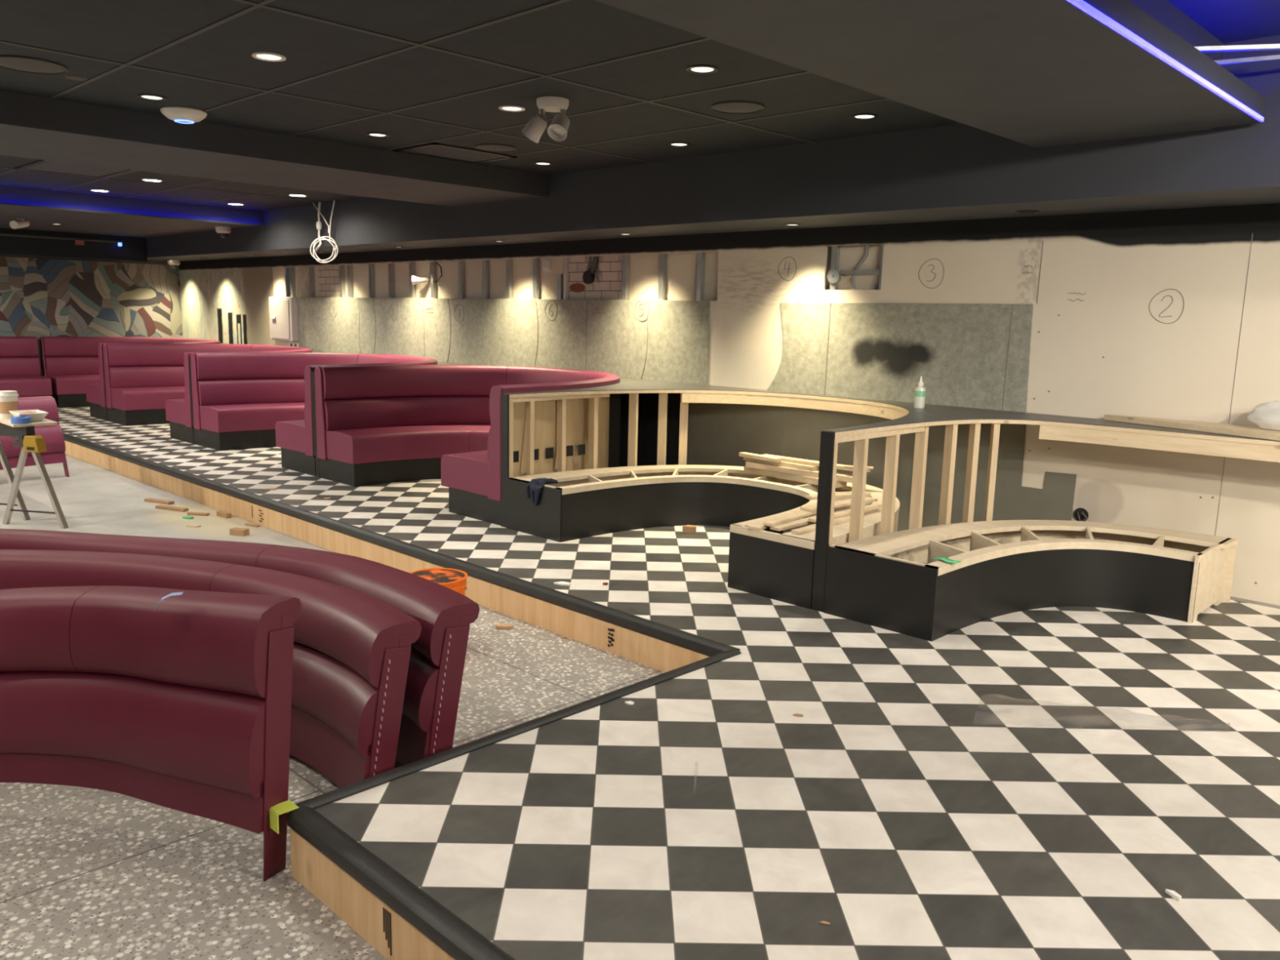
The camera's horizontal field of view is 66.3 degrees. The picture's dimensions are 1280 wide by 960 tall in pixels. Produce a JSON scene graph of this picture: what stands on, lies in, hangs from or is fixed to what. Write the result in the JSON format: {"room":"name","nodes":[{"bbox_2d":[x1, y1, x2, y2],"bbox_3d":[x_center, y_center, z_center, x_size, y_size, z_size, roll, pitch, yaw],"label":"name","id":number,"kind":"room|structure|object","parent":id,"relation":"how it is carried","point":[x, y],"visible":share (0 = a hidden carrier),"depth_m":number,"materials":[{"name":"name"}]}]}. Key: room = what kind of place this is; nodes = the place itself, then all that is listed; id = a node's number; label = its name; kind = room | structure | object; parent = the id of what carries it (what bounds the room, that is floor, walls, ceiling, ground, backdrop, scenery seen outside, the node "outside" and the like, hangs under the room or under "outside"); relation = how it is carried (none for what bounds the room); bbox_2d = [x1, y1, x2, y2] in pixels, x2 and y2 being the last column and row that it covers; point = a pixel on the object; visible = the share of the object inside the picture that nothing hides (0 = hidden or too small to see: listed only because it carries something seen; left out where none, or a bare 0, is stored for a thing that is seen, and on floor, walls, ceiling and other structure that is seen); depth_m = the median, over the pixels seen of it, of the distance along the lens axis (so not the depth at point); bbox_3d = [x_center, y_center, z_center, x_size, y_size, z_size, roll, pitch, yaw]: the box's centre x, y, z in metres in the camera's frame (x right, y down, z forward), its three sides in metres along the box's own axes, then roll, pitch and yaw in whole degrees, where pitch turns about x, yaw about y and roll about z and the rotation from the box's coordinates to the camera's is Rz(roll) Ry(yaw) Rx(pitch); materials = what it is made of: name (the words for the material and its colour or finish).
{"room":"restaurant under construction","nodes":[
{"label":"restaurant under construction","id":0,"kind":"room"},
{"bbox_2d":[0,227,147,262],"bbox_3d":[-10.467,-2.881,11.059,0.722,0.332,9.027,10,13,43],"label":"ceiling beam","id":1,"kind":"structure","parent":0,"point":[133,249],"depth_m":13.35,"materials":[{"name":"black paint"}]},
{"bbox_2d":[0,255,182,376],"bbox_3d":[-10.450,-2.182,11.762,0.053,3.302,9.902,10,13,43],"label":"wall","id":2,"kind":"structure","parent":0,"point":[39,297],"depth_m":14.19,"materials":[{"name":"paint"}]},
{"bbox_2d":[0,186,263,237],"bbox_3d":[-9.132,-2.925,9.736,4.437,0.255,9.027,10,13,43],"label":"ceiling soffit","id":3,"kind":"structure","parent":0,"point":[39,219],"depth_m":10.89,"materials":[{"name":"grey paint"}]},
{"bbox_2d":[9,217,29,229],"bbox_3d":[-7.085,-2.923,11.184,0.092,0.131,0.274,0,10,-6],"label":"camera","id":4,"kind":"object","parent":3,"relation":"attached to","point":[20,222],"visible":1,"depth_m":11.12,"materials":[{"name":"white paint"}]},
{"bbox_2d":[0,232,122,243],"bbox_3d":[-9.617,-2.979,11.276,0.037,0.037,6.800,10,13,43],"label":"ceiling pipe","id":5,"kind":"object","parent":3,"relation":"attached to","point":[1,233],"visible":1,"depth_m":13.11,"materials":[{"name":"metal"}]},
{"bbox_2d":[0,202,262,226],"bbox_3d":[-7.479,-2.506,8.263,0.060,0.017,8.823,10,13,43],"label":"led strip light","id":6,"kind":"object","parent":3,"relation":"attached to","point":[1,203],"depth_m":10.31,"materials":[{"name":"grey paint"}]},
{"bbox_2d":[215,226,231,237],"bbox_3d":[-5.008,-2.974,11.770,0.178,0.126,0.178,10,13,43],"label":"dome camera","id":7,"kind":"object","parent":3,"relation":"attached to","point":[223,232],"visible":1,"depth_m":11.71,"materials":[{"name":"white paint"}]},
{"bbox_2d":[0,90,548,206],"bbox_3d":[-4.365,-2.043,5.163,1.326,0.255,9.027,10,13,43],"label":"ceiling beam","id":8,"kind":"structure","parent":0,"point":[32,126],"depth_m":6.43,"materials":[{"name":"grey paint"}]},
{"bbox_2d":[0,453,663,959],"bbox_3d":[-4.784,0.824,4.537,18.785,0.051,6.970,10,13,43],"label":"floor","id":9,"kind":"structure","parent":0,"point":[86,873],"depth_m":3.05,"materials":[{"name":"concrete"}]},
{"bbox_2d":[0,424,68,528],"bbox_3d":[-4.721,-0.045,7.356,1.029,0.745,0.208,7,11,29],"label":"sawhorse","id":10,"kind":"object","parent":9,"relation":"on","point":[33,443],"visible":1,"depth_m":7.24,"materials":[{"name":"wood"}]},
{"bbox_2d":[0,417,57,427],"bbox_3d":[-5.055,-0.517,7.804,1.658,0.021,0.289,10,13,43],"label":"plank","id":11,"kind":"object","parent":10,"relation":"on","point":[44,422],"visible":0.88,"depth_m":7.28,"materials":[{"name":"brown wood"}]},
{"bbox_2d":[0,390,18,419],"bbox_3d":[-4.830,-0.574,7.477,0.156,0.208,0.156,10,13,43],"label":"paper cup","id":12,"kind":"object","parent":11,"relation":"on","point":[8,398],"visible":0.89,"depth_m":7.43,"materials":[{"name":"white paper"}]},
{"bbox_2d":[10,416,31,423],"bbox_3d":[-4.567,-0.442,7.225,0.128,0.042,0.128,10,13,43],"label":"tape roll","id":13,"kind":"object","parent":11,"relation":"on","point":[16,420],"visible":1,"depth_m":7.18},
{"bbox_2d":[8,409,48,421],"bbox_3d":[-4.620,-0.484,7.403,0.280,0.066,0.196,10,13,43],"label":"food tray","id":14,"kind":"object","parent":11,"relation":"on","point":[39,416],"visible":0.77,"depth_m":7.36,"materials":[{"name":"white paper"}]},
{"bbox_2d":[0,395,69,476],"bbox_3d":[-5.879,-0.316,8.731,0.444,0.756,1.566,5,10,19],"label":"booth","id":15,"kind":"object","parent":9,"relation":"on","point":[53,436],"visible":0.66,"depth_m":9.23,"materials":[{"name":"red leather"}]},
{"bbox_2d":[0,586,301,881],"bbox_3d":[-1.956,0.713,2.979,1.890,0.818,0.569,1,10,-4],"label":"booth","id":16,"kind":"object","parent":9,"relation":"on","point":[184,704],"visible":0.99,"depth_m":2.94,"materials":[{"name":"red leather"}]},
{"bbox_2d":[143,497,174,504],"bbox_3d":[-4.058,0.178,8.265,0.289,0.021,0.060,6,10,24],"label":"wood offcut","id":17,"kind":"object","parent":9,"relation":"on","point":[148,500],"visible":1,"depth_m":8.24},
{"bbox_2d":[155,504,188,511],"bbox_3d":[-3.821,0.230,7.990,0.306,0.021,0.051,5,10,21],"label":"wood offcut","id":18,"kind":"object","parent":9,"relation":"on","point":[160,506],"visible":1,"depth_m":7.97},
{"bbox_2d":[0,549,421,787],"bbox_3d":[-1.951,0.671,3.789,2.604,0.633,0.597,4,10,16],"label":"booth","id":19,"kind":"object","parent":9,"relation":"on","point":[352,648],"visible":0.48,"depth_m":3.49,"materials":[{"name":"red leather"}]},
{"bbox_2d":[229,527,249,536],"bbox_3d":[-2.933,0.378,7.172,0.119,0.042,0.068,4,10,15],"label":"wood offcut","id":20,"kind":"object","parent":9,"relation":"on","point":[236,531],"visible":1,"depth_m":7.15,"materials":[{"name":"wood"}]},
{"bbox_2d":[0,528,479,765],"bbox_3d":[-1.932,0.616,4.076,2.955,0.646,0.617,4,10,18],"label":"booth","id":21,"kind":"object","parent":9,"relation":"on","point":[445,615],"visible":0.41,"depth_m":3.62,"materials":[{"name":"red leather"}]},
{"bbox_2d":[289,828,455,959],"bbox_3d":[0.959,1.457,0.984,5.527,0.149,0.026,10,13,43],"label":"trim","id":22,"kind":"structure","parent":9,"relation":"on","point":[376,922],"depth_m":2.61,"materials":[{"name":"brown wood"}]},
{"bbox_2d":[64,440,710,672],"bbox_3d":[-3.610,0.139,8.180,11.203,0.149,0.026,10,13,43],"label":"platform riser","id":23,"kind":"structure","parent":9,"relation":"on","point":[664,656],"depth_m":5.67,"materials":[{"name":"brown wood"}]},
{"bbox_2d":[408,568,467,595],"bbox_3d":[-1.003,0.652,4.827,0.303,0.371,0.303,10,13,43],"label":"bucket","id":24,"kind":"object","parent":9,"relation":"on","point":[455,580],"visible":0.32,"depth_m":4.80,"materials":[{"name":"orange plastic"}]},
{"bbox_2d":[0,0,961,210],"bbox_3d":[-4.298,-2.088,5.101,9.265,0.039,9.044,10,13,43],"label":"ceiling","id":25,"kind":"structure","parent":0,"point":[415,73],"depth_m":4.74,"materials":[{"name":"tile"}]},
{"bbox_2d":[0,54,68,74],"bbox_3d":[-2.874,-1.951,4.605,0.323,0.010,0.323,10,13,43],"label":"ceiling speaker","id":26,"kind":"object","parent":25,"relation":"attached to","point":[18,63],"visible":1,"depth_m":4.59,"materials":[{"name":"grey metal"}]},
{"bbox_2d":[14,160,134,178],"bbox_3d":[-4.692,-2.591,8.154,0.892,0.010,0.680,10,13,43],"label":"ceiling vent","id":27,"kind":"object","parent":25,"relation":"in","point":[42,166],"visible":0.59,"depth_m":8.17,"materials":[{"name":"black plastic"}]},
{"bbox_2d":[64,75,88,80],"bbox_3d":[-2.799,-1.995,4.861,0.102,0.005,0.102,10,13,43],"label":"sprinkler cover","id":28,"kind":"object","parent":25,"relation":"attached to","point":[68,77],"visible":1,"depth_m":4.85,"materials":[{"name":"grey metal"}]},
{"bbox_2d":[137,93,166,100],"bbox_3d":[-2.626,-2.060,5.269,0.144,0.010,0.144,10,13,43],"label":"recessed light","id":29,"kind":"object","parent":25,"relation":"in","point":[146,96],"visible":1,"depth_m":5.26,"materials":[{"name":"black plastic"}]},
{"bbox_2d":[160,106,207,124],"bbox_3d":[-2.619,-2.088,5.624,0.246,0.065,0.246,10,13,43],"label":"wireless access point","id":30,"kind":"object","parent":25,"relation":"attached to","point":[180,114],"visible":1,"depth_m":5.55,"materials":[{"name":"white plastic"}]},
{"bbox_2d":[251,52,286,61],"bbox_3d":[-1.651,-1.884,4.357,0.144,0.010,0.144,10,13,43],"label":"recessed light","id":31,"kind":"object","parent":25,"relation":"in","point":[268,56],"visible":1,"depth_m":4.35,"materials":[{"name":"glass"}]},
{"bbox_2d":[310,200,337,262],"bbox_3d":[-3.362,-2.601,10.278,0.466,0.639,0.195,9,12,38],"label":"hanging cable","id":32,"kind":"object","parent":25,"relation":"hanging from","point":[318,224],"visible":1,"depth_m":10.27,"materials":[{"name":"white plastic"}]},
{"bbox_2d":[393,142,516,164],"bbox_3d":[-1.297,-2.299,6.900,0.493,0.010,0.697,10,13,43],"label":"ceiling vent","id":33,"kind":"object","parent":25,"relation":"in","point":[437,150],"visible":1,"depth_m":6.87,"materials":[{"name":"black plastic"}]},
{"bbox_2d":[474,143,516,151],"bbox_3d":[-0.975,-2.243,6.614,0.280,0.010,0.280,10,13,43],"label":"ceiling speaker","id":34,"kind":"object","parent":25,"relation":"attached to","point":[485,147],"visible":1,"depth_m":6.59,"materials":[{"name":"grey metal"}]},
{"bbox_2d":[498,105,525,111],"bbox_3d":[-0.697,-2.025,5.335,0.144,0.010,0.144,10,13,43],"label":"recessed light","id":35,"kind":"object","parent":25,"relation":"in","point":[505,108],"visible":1,"depth_m":5.33,"materials":[{"name":"glass"}]},
{"bbox_2d":[521,96,569,142],"bbox_3d":[-0.478,-1.879,5.136,0.277,0.216,0.176,7,11,29],"label":"spotlight","id":36,"kind":"object","parent":25,"relation":"attached to","point":[557,130],"visible":1,"depth_m":5.09,"materials":[{"name":"white paint"}]},
{"bbox_2d":[686,64,718,74],"bbox_3d":[0.280,-1.844,4.395,0.144,0.010,0.144,10,13,43],"label":"recessed light","id":37,"kind":"object","parent":25,"relation":"in","point":[699,68],"visible":1,"depth_m":4.39,"materials":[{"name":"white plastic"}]},
{"bbox_2d":[711,100,764,113],"bbox_3d":[0.515,-1.964,5.161,0.280,0.010,0.280,10,13,43],"label":"ceiling speaker","id":38,"kind":"object","parent":25,"relation":"attached to","point":[734,106],"visible":1,"depth_m":5.13,"materials":[{"name":"grey metal"}]},
{"bbox_2d":[850,113,878,119],"bbox_3d":[1.221,-1.978,5.325,0.144,0.010,0.144,10,13,43],"label":"recessed light","id":39,"kind":"object","parent":25,"relation":"in","point":[859,116],"visible":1,"depth_m":5.32,"materials":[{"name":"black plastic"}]},
{"bbox_2d":[57,406,1279,959],"bbox_3d":[-3.606,0.456,5.693,18.785,0.051,9.138,10,13,43],"label":"floor","id":40,"kind":"structure","parent":0,"point":[1033,784],"depth_m":3.10,"materials":[{"name":"tile"}]},
{"bbox_2d":[0,336,52,397],"bbox_3d":[-10.315,-1.200,11.536,0.629,0.963,5.831,10,13,43],"label":"bench","id":41,"kind":"object","parent":40,"relation":"on","point":[20,366],"visible":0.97,"depth_m":13.41,"materials":[{"name":"red leather"}]},
{"bbox_2d":[0,375,52,396],"bbox_3d":[-9.273,-1.167,12.554,0.527,0.245,2.941,10,13,43],"label":"seat cushion","id":42,"kind":"object","parent":41,"relation":"on","point":[24,385],"depth_m":13.24,"materials":[{"name":"red leather"}]},
{"bbox_2d":[101,346,109,421],"bbox_3d":[-6.294,-1.227,12.413,0.070,0.915,0.904,10,13,43],"label":"divider","id":43,"kind":"object","parent":40,"relation":"on","point":[108,416],"visible":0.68,"depth_m":12.10,"materials":[{"name":"leather"}]},
{"bbox_2d":[40,336,220,421],"bbox_3d":[-6.894,-1.473,13.648,2.547,0.963,1.881,10,13,43],"label":"booth","id":44,"kind":"object","parent":40,"relation":"on","point":[73,365],"visible":0.37,"depth_m":13.79,"materials":[{"name":"red leather"}]},
{"bbox_2d":[46,374,99,395],"bbox_3d":[-7.609,-1.389,14.115,1.614,0.245,0.575,-5,11,-33],"label":"seat cushion","id":45,"kind":"object","parent":44,"relation":"on","point":[61,384],"depth_m":13.65,"materials":[{"name":"red leather"}]},
{"bbox_2d":[85,383,100,404],"bbox_3d":[-6.495,-1.180,13.026,0.716,0.245,1.614,7,11,31],"label":"seat cushion","id":46,"kind":"object","parent":44,"relation":"on","point":[93,390],"depth_m":12.46,"materials":[{"name":"red leather"}]},
{"bbox_2d":[187,356,196,444],"bbox_3d":[-4.379,-0.873,10.575,0.070,0.915,0.904,10,13,43],"label":"divider","id":47,"kind":"object","parent":40,"relation":"on","point":[188,357],"visible":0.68,"depth_m":10.26,"materials":[{"name":"leather"}]},
{"bbox_2d":[102,342,311,444],"bbox_3d":[-5.001,-1.123,11.831,2.606,0.963,1.881,10,13,43],"label":"booth","id":48,"kind":"object","parent":40,"relation":"on","point":[146,384],"visible":0.32,"depth_m":12.02,"materials":[{"name":"red leather"}]},
{"bbox_2d":[110,386,184,410],"bbox_3d":[-5.730,-1.042,12.314,1.626,0.245,0.583,-5,11,-32],"label":"seat cushion","id":49,"kind":"object","parent":48,"relation":"on","point":[122,397],"depth_m":11.92,"materials":[{"name":"red leather"}]},
{"bbox_2d":[164,398,185,425],"bbox_3d":[-4.585,-0.827,11.193,0.724,0.245,1.627,7,11,30],"label":"seat cushion","id":50,"kind":"object","parent":48,"relation":"on","point":[175,408],"depth_m":10.62,"materials":[{"name":"red leather"}]},
{"bbox_2d":[190,352,437,476],"bbox_3d":[-3.098,-0.770,10.005,2.572,0.963,1.881,10,13,43],"label":"booth","id":51,"kind":"object","parent":40,"relation":"on","point":[241,400],"visible":0.46,"depth_m":10.21,"materials":[{"name":"red leather"}]},
{"bbox_2d":[199,402,304,432],"bbox_3d":[-3.819,-0.688,10.479,1.619,0.245,0.579,-5,11,-33],"label":"seat cushion","id":52,"kind":"object","parent":51,"relation":"on","point":[214,417],"depth_m":10.13,"materials":[{"name":"red leather"}]},
{"bbox_2d":[275,419,305,453],"bbox_3d":[-2.692,-0.476,9.376,0.719,0.245,1.619,7,11,31],"label":"seat cushion","id":53,"kind":"object","parent":51,"relation":"on","point":[291,434],"depth_m":8.80,"materials":[{"name":"red leather"}]},
{"bbox_2d":[311,371,319,477],"bbox_3d":[-2.488,-0.523,8.761,0.070,0.915,0.904,10,13,43],"label":"divider","id":54,"kind":"object","parent":40,"relation":"on","point":[313,373],"visible":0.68,"depth_m":8.44,"materials":[{"name":"leather"}]},
{"bbox_2d":[286,804,515,959],"bbox_3d":[0.971,1.351,0.974,5.525,0.066,0.065,10,13,43],"label":"trim","id":55,"kind":"structure","parent":40,"relation":"attached to","point":[441,926],"depth_m":2.48,"materials":[{"name":"black rubber"}]},
{"bbox_2d":[62,432,740,656],"bbox_3d":[-3.592,0.035,8.165,11.220,0.066,0.065,10,13,43],"label":"trim","id":56,"kind":"structure","parent":40,"relation":"attached to","point":[684,639],"depth_m":5.67,"materials":[{"name":"black rubber"}]},
{"bbox_2d":[314,364,621,525],"bbox_3d":[-1.200,-0.420,8.191,2.604,0.963,1.891,10,13,43],"label":"booth","id":57,"kind":"object","parent":40,"relation":"on","point":[375,424],"visible":0.77,"depth_m":8.33,"materials":[{"name":"red leather"}]},
{"bbox_2d":[325,424,490,464],"bbox_3d":[-1.916,-0.342,8.686,0.716,0.245,1.544,10,13,43],"label":"seat cushion","id":58,"kind":"object","parent":57,"relation":"on","point":[353,444],"depth_m":8.38,"materials":[{"name":"red leather"}]},
{"bbox_2d":[440,449,488,496],"bbox_3d":[-0.804,-0.127,7.565,0.719,0.245,1.619,7,11,31],"label":"seat cushion","id":59,"kind":"object","parent":57,"relation":"on","point":[466,473],"depth_m":7.00,"materials":[{"name":"red leather"}]},
{"bbox_2d":[469,426,490,452],"bbox_3d":[-0.898,-0.293,8.541,1.351,0.245,0.749,10,13,43],"label":"seat cushion","id":60,"kind":"object","parent":57,"relation":"on","point":[478,436],"depth_m":8.60,"materials":[{"name":"red leather"}]},
{"bbox_2d":[295,648,741,808],"bbox_3d":[-0.293,0.881,3.596,0.065,0.066,2.040,10,13,43],"label":"trim","id":61,"kind":"structure","parent":40,"relation":"attached to","point":[322,800],"depth_m":3.38,"materials":[{"name":"black rubber"}]},
{"bbox_2d":[269,800,298,834],"bbox_3d":[-1.038,0.981,2.853,0.060,0.060,0.066,10,13,43],"label":"tape","id":62,"kind":"object","parent":61,"relation":"attached to","point":[287,806],"visible":1,"depth_m":2.84,"materials":[{"name":"plastic"}]},
{"bbox_2d":[501,392,688,528],"bbox_3d":[-0.334,-0.196,7.139,1.561,0.910,0.242,-5,12,-35],"label":"frame","id":63,"kind":"object","parent":40,"relation":"on","point":[507,402],"visible":0.62,"depth_m":6.97,"materials":[{"name":"beige wood"}]},
{"bbox_2d":[682,524,696,533],"bbox_3d":[0.341,0.335,6.673,0.092,0.047,0.058,5,10,18],"label":"wood block","id":64,"kind":"object","parent":40,"relation":"on","point":[691,529],"visible":1,"depth_m":6.65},
{"bbox_2d":[507,464,899,608],"bbox_3d":[0.628,0.228,6.449,2.476,0.348,1.840,10,13,43],"label":"seat base","id":65,"kind":"object","parent":40,"relation":"on","point":[775,565],"visible":0.6,"depth_m":6.55,"materials":[{"name":"black laminate"}]},
{"bbox_2d":[525,477,557,506],"bbox_3d":[-0.636,0.073,6.438,0.203,0.184,0.140,10,13,43],"label":"glove","id":66,"kind":"object","parent":65,"relation":"on","point":[535,485],"visible":1,"depth_m":6.40,"materials":[{"name":"fabric"}]},
{"bbox_2d":[746,503,817,530],"bbox_3d":[0.848,0.203,5.518,0.076,0.017,0.850,8,12,35],"label":"wood offcut","id":67,"kind":"object","parent":65,"relation":"on","point":[758,526],"visible":0.5,"depth_m":5.27,"materials":[{"name":"brown wood"}]},
{"bbox_2d":[763,507,836,526],"bbox_3d":[0.957,0.185,5.528,0.051,0.017,0.892,9,12,38],"label":"wood offcut","id":68,"kind":"object","parent":67,"relation":"on","point":[805,513],"visible":0.56,"depth_m":5.33,"materials":[{"name":"brown wood"}]},
{"bbox_2d":[800,496,877,511],"bbox_3d":[1.165,0.140,5.712,0.595,0.017,0.085,-6,12,-38],"label":"wood offcut","id":69,"kind":"object","parent":68,"relation":"on","point":[812,508],"visible":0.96,"depth_m":5.68,"materials":[{"name":"brown wood"}]},
{"bbox_2d":[805,492,871,499],"bbox_3d":[1.193,0.093,5.881,0.425,0.017,0.068,-3,10,-24],"label":"wood offcut","id":70,"kind":"object","parent":69,"relation":"on","point":[845,495],"visible":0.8,"depth_m":5.85,"materials":[{"name":"brown wood"}]},
{"bbox_2d":[743,466,846,488],"bbox_3d":[1.073,-0.030,6.846,0.136,0.047,0.808,-7,13,-42],"label":"wood offcut","id":71,"kind":"object","parent":65,"relation":"on","point":[810,480],"visible":0.55,"depth_m":6.79,"materials":[{"name":"brown wood"}]},
{"bbox_2d":[745,461,853,483],"bbox_3d":[1.123,-0.060,6.769,0.892,0.038,0.110,10,13,42],"label":"wood offcut","id":72,"kind":"object","parent":71,"relation":"on","point":[841,477],"visible":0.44,"depth_m":6.76,"materials":[{"name":"brown wood"}]},
{"bbox_2d":[743,457,818,471],"bbox_3d":[0.996,-0.122,6.909,0.102,0.030,0.612,-8,13,-43],"label":"wood offcut","id":73,"kind":"object","parent":72,"relation":"on","point":[811,468],"visible":0.64,"depth_m":6.80,"materials":[{"name":"brown wood"}]},
{"bbox_2d":[738,452,781,462],"bbox_3d":[0.853,-0.163,6.963,0.060,0.026,0.357,-7,12,-40],"label":"wood offcut","id":74,"kind":"object","parent":73,"relation":"on","point":[748,455],"visible":1,"depth_m":6.93,"materials":[{"name":"brown wood"}]},
{"bbox_2d":[763,453,870,472],"bbox_3d":[1.191,-0.117,6.742,0.850,0.024,0.076,10,13,42],"label":"wood offcut","id":75,"kind":"object","parent":73,"relation":"on","point":[797,460],"visible":0.56,"depth_m":6.76,"materials":[{"name":"brown wood"}]},
{"bbox_2d":[769,508,850,531],"bbox_3d":[0.969,0.217,5.448,0.060,0.017,0.765,10,13,42],"label":"wood offcut","id":76,"kind":"object","parent":65,"relation":"on","point":[802,522],"visible":0.6,"depth_m":5.27,"materials":[{"name":"brown wood"}]},
{"bbox_2d":[791,514,850,534],"bbox_3d":[1.018,0.238,5.330,0.051,0.017,0.638,10,13,41],"label":"wood offcut","id":77,"kind":"object","parent":65,"relation":"on","point":[803,530],"visible":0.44,"depth_m":5.20,"materials":[{"name":"brown wood"}]},
{"bbox_2d":[808,503,881,522],"bbox_3d":[1.173,0.185,5.555,0.047,0.017,0.680,11,13,44],"label":"wood offcut","id":78,"kind":"object","parent":65,"relation":"on","point":[870,507],"visible":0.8,"depth_m":5.53,"materials":[{"name":"brown wood"}]},
{"bbox_2d":[811,423,999,612],"bbox_3d":[1.453,0.143,5.374,1.486,0.910,0.200,-6,12,-37],"label":"frame","id":79,"kind":"object","parent":40,"relation":"on","point":[828,442],"visible":0.6,"depth_m":5.29,"materials":[{"name":"beige wood"}]},
{"bbox_2d":[823,520,1237,641],"bbox_3d":[2.041,0.481,5.141,2.280,0.348,0.922,-1,10,-15],"label":"seat base","id":80,"kind":"object","parent":40,"relation":"on","point":[891,581],"visible":0.99,"depth_m":4.99,"materials":[{"name":"black laminate"}]},
{"bbox_2d":[1164,888,1181,901],"bbox_3d":[1.382,1.073,2.535,0.017,0.010,0.042,-1,10,-15],"label":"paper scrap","id":81,"kind":"object","parent":40,"relation":"on","point":[1173,894],"visible":1,"depth_m":2.53,"materials":[{"name":"paper"}]},
{"bbox_2d":[146,35,1279,261],"bbox_3d":[-0.597,-2.399,8.278,18.785,0.661,0.722,10,13,43],"label":"ceiling beam","id":82,"kind":"structure","parent":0,"point":[962,171],"depth_m":6.12,"materials":[{"name":"grey paint"}]},
{"bbox_2d":[178,203,1279,605],"bbox_3d":[-0.368,-1.103,8.766,18.785,2.261,0.123,11,13,44],"label":"wall","id":83,"kind":"structure","parent":0,"point":[1166,313],"depth_m":6.60,"materials":[{"name":"paint"}]},
{"bbox_2d":[268,297,298,341],"bbox_3d":[-4.634,-2.087,12.696,0.620,0.557,0.112,10,13,43],"label":"electrical panel","id":84,"kind":"object","parent":83,"relation":"attached to","point":[283,312],"visible":1,"depth_m":12.59,"materials":[{"name":"white metal"}]},
{"bbox_2d":[295,266,309,297],"bbox_3d":[-4.279,-2.505,12.446,0.382,0.431,0.042,10,13,43],"label":"wire bundle","id":85,"kind":"object","parent":83,"relation":"attached to","point":[306,268],"visible":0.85,"depth_m":12.43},
{"bbox_2d":[411,262,442,284],"bbox_3d":[-2.249,-2.209,10.443,0.429,0.260,0.147,6,10,24],"label":"wall light","id":86,"kind":"object","parent":83,"relation":"attached to","point":[415,280],"visible":1,"depth_m":10.48,"materials":[{"name":"white paint"}]},
{"bbox_2d":[411,275,429,284],"bbox_3d":[-2.350,-2.142,10.510,0.177,0.102,0.101,1,10,-1],"label":"socket","id":87,"kind":"object","parent":86,"relation":"attached to","point":[415,280],"depth_m":10.49,"materials":[{"name":"white paint"}]},
{"bbox_2d":[582,256,597,284],"bbox_3d":[-0.440,-1.867,8.723,0.163,0.242,0.044,10,13,43],"label":"wall box","id":88,"kind":"object","parent":83,"relation":"attached to","point":[588,276],"visible":1,"depth_m":8.71,"materials":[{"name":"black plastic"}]},
{"bbox_2d":[220,342,1279,462],"bbox_3d":[-2.339,-1.017,9.292,15.162,0.107,1.943,10,13,43],"label":"countertop","id":89,"kind":"structure","parent":83,"relation":"attached to","point":[903,415],"depth_m":5.63,"materials":[{"name":"grey laminate"}]},
{"bbox_2d":[914,376,925,408],"bbox_3d":[1.779,-0.558,6.217,0.066,0.200,0.065,10,13,43],"label":"glue bottle","id":90,"kind":"object","parent":89,"relation":"on","point":[920,391],"visible":1,"depth_m":6.20,"materials":[{"name":"plastic"}]},
{"bbox_2d":[1103,414,1279,440],"bbox_3d":[3.264,-0.244,5.058,0.397,0.032,1.684,-4,11,-27],"label":"board","id":91,"kind":"object","parent":89,"relation":"on","point":[1255,432],"visible":1,"depth_m":5.22,"materials":[{"name":"brown wood"}]},
{"bbox_2d":[1247,400,1279,431],"bbox_3d":[3.293,-0.330,4.998,0.329,0.154,0.195,10,13,43],"label":"plastic bag","id":92,"kind":"object","parent":91,"relation":"on","point":[1266,415],"visible":1,"depth_m":5.00,"materials":[{"name":"white"}]},
{"bbox_2d":[1230,595,1279,608],"bbox_3d":[4.243,0.833,4.408,5.695,0.002,0.068,10,13,43],"label":"trim","id":93,"kind":"structure","parent":83,"relation":"attached to","point":[1247,601],"depth_m":5.29,"materials":[{"name":"wood"}]},
{"bbox_2d":[594,0,1223,147],"bbox_3d":[-0.747,-1.457,1.678,0.850,0.425,9.027,10,13,43],"label":"ceiling soffit","id":94,"kind":"structure","parent":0,"point":[962,61],"depth_m":3.55,"materials":[{"name":"grey paint"}]},
{"bbox_2d":[1194,44,1279,65],"bbox_3d":[2.928,-1.785,4.054,1.189,0.034,0.211,5,10,18],"label":"led strip","id":95,"kind":"object","parent":94,"relation":"attached to","point":[1259,46],"visible":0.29,"depth_m":4.13,"materials":[{"name":"plastic"}]},
{"bbox_2d":[971,0,1263,128],"bbox_3d":[-0.387,-1.200,1.331,0.208,0.051,8.984,10,13,43],"label":"ceiling","id":96,"kind":"structure","parent":0,"point":[1060,23],"depth_m":3.41,"materials":[{"name":"grey paint"}]},
{"bbox_2d":[1066,0,1263,121],"bbox_3d":[-0.263,-1.173,1.302,0.012,0.018,8.772,10,13,43],"label":"led strip","id":97,"kind":"object","parent":96,"relation":"attached to","point":[1081,4],"visible":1,"depth_m":3.37,"materials":[{"name":"white"}]},
{"bbox_2d":[1097,0,1265,111],"bbox_3d":[-0.325,-1.244,1.263,0.038,0.060,8.984,10,13,43],"label":"trim","id":98,"kind":"structure","parent":96,"relation":"attached to","point":[1126,9],"depth_m":3.56,"materials":[{"name":"grey paint"}]},
{"bbox_2d":[1167,0,1279,43],"bbox_3d":[1.389,-1.333,0.088,4.420,0.042,9.732,10,13,43],"label":"ceiling","id":99,"kind":"structure","parent":0,"point":[1228,21],"depth_m":4.16,"materials":[{"name":"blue paint"}]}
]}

